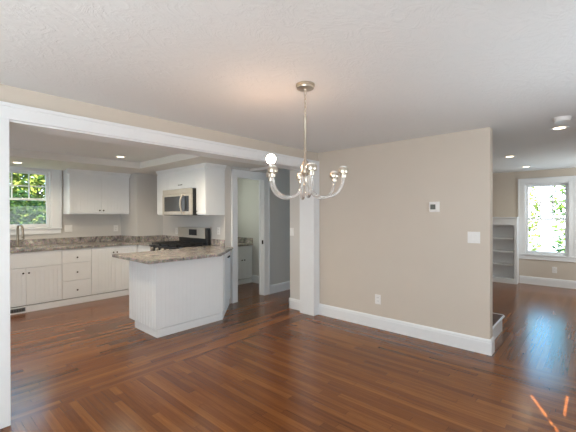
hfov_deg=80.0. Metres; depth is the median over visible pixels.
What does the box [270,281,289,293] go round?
baseboard
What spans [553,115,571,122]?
smoke detector
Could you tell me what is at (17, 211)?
shrub
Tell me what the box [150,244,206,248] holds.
cooktop
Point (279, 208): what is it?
wall
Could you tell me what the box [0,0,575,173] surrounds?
ceiling
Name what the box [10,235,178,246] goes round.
backsplash
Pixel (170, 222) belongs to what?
wall
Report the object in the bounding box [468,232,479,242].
light switch
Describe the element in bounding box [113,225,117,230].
wall outlet
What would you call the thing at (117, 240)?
countertop
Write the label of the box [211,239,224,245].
backsplash
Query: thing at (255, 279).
baseboard
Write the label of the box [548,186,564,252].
tree
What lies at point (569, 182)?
window
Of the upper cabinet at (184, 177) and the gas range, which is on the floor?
the gas range
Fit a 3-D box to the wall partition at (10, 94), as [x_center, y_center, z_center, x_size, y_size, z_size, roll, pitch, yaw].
[-1.540,0.263,2.887,0.228,2.297,5.630,0,0,42]
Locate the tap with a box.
[15,224,24,246]
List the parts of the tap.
spout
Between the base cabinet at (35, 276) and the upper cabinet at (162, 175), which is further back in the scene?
the upper cabinet at (162, 175)
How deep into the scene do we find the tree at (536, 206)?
10.89 m
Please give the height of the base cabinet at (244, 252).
0.780 m
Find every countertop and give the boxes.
[10,235,178,252]
[112,239,232,263]
[238,237,252,245]
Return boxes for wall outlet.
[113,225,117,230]
[375,294,380,304]
[552,267,556,272]
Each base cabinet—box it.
[10,250,61,314]
[62,248,91,305]
[91,245,136,300]
[129,251,230,337]
[138,245,149,251]
[238,245,251,284]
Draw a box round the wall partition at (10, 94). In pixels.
[0,84,317,160]
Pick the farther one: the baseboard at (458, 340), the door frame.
the door frame
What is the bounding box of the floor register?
[10,307,24,313]
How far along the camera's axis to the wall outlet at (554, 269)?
6.71 m
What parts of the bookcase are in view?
shelf, shelf, panel, panel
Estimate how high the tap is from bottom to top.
0.361 m
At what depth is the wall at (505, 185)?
7.03 m
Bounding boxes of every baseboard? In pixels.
[251,275,258,283]
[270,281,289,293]
[289,298,299,310]
[319,304,494,355]
[519,275,575,288]
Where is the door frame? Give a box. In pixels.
[231,169,269,303]
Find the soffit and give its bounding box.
[9,148,265,174]
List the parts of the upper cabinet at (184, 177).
crown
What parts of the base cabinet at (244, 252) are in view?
door, drawer, door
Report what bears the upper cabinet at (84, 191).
attached to the wall at (83, 225)
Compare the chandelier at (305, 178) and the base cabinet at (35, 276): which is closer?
the chandelier at (305, 178)
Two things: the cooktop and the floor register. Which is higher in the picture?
the cooktop
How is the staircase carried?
on the floor
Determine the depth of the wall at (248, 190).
7.26 m
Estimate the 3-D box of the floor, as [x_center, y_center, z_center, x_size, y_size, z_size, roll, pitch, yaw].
[-0.002,1.452,4.598,7.950,0.100,10.420,0,0,42]
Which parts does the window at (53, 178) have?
sash, sash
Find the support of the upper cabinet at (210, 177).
attached to the wall at (170, 222)
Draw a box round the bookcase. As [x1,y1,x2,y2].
[493,217,518,283]
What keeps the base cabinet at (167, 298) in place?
on the floor
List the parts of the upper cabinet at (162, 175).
crown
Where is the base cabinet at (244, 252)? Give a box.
[238,245,251,284]
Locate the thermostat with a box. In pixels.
[429,202,439,211]
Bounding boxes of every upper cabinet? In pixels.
[63,168,130,213]
[156,170,166,214]
[166,165,196,189]
[195,163,225,214]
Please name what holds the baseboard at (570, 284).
attached to the wall at (505, 185)
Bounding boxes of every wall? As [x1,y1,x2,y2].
[10,168,120,239]
[121,173,162,251]
[163,215,219,244]
[220,166,289,303]
[238,178,258,279]
[250,127,492,339]
[493,168,575,280]
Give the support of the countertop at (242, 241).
on the base cabinet at (244, 252)
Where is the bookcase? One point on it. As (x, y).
(505, 229)
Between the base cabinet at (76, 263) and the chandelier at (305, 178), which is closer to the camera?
the chandelier at (305, 178)
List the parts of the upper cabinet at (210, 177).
crown, door, crown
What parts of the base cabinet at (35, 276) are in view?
door, door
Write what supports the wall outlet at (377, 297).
attached to the wall at (379, 235)
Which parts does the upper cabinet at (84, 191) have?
door, crown, door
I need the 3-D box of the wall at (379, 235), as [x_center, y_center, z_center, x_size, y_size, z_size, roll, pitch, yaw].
[0.731,0.251,4.670,3.560,2.297,0.160,0,0,42]
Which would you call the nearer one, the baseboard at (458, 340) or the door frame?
the baseboard at (458, 340)
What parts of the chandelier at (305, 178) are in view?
light bulb, arm, arm, arm, stem, chain, arm, arm, arm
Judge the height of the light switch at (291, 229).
0.118 m
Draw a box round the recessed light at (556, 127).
[550,126,568,129]
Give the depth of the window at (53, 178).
5.83 m
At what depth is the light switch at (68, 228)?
6.03 m
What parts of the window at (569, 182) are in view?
sash, sash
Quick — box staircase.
[493,313,504,339]
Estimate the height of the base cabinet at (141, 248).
0.885 m
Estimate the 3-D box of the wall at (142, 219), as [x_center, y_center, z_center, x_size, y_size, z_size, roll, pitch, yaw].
[-2.853,0.301,6.712,0.580,2.195,0.560,0,0,42]
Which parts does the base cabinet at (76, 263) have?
drawer, drawer, drawer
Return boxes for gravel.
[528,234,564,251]
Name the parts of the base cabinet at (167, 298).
beadboard panel, panel, door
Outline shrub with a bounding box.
[10,186,45,223]
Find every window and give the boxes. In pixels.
[10,166,61,234]
[518,176,575,261]
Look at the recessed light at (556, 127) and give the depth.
3.46 m
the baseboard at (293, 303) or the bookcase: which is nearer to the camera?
the baseboard at (293, 303)
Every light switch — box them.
[65,225,71,231]
[290,228,293,235]
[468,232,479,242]
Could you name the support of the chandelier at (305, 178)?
hanging from the ceiling
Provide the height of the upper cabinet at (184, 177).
0.359 m
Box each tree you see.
[10,173,45,223]
[528,187,543,250]
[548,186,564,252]
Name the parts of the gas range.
backguard panel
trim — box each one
[0,101,319,428]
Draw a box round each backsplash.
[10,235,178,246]
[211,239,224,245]
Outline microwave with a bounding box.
[162,188,196,214]
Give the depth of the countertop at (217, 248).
4.34 m
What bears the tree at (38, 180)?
on the lawn
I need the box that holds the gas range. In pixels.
[150,227,209,250]
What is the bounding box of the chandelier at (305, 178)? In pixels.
[266,81,347,199]
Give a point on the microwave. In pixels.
(177, 201)
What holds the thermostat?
attached to the wall at (379, 235)
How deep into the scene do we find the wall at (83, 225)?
6.23 m
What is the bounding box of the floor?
[0,282,575,431]
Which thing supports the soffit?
attached to the ceiling
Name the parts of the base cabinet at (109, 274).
door, door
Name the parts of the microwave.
vent panel, handle, control panel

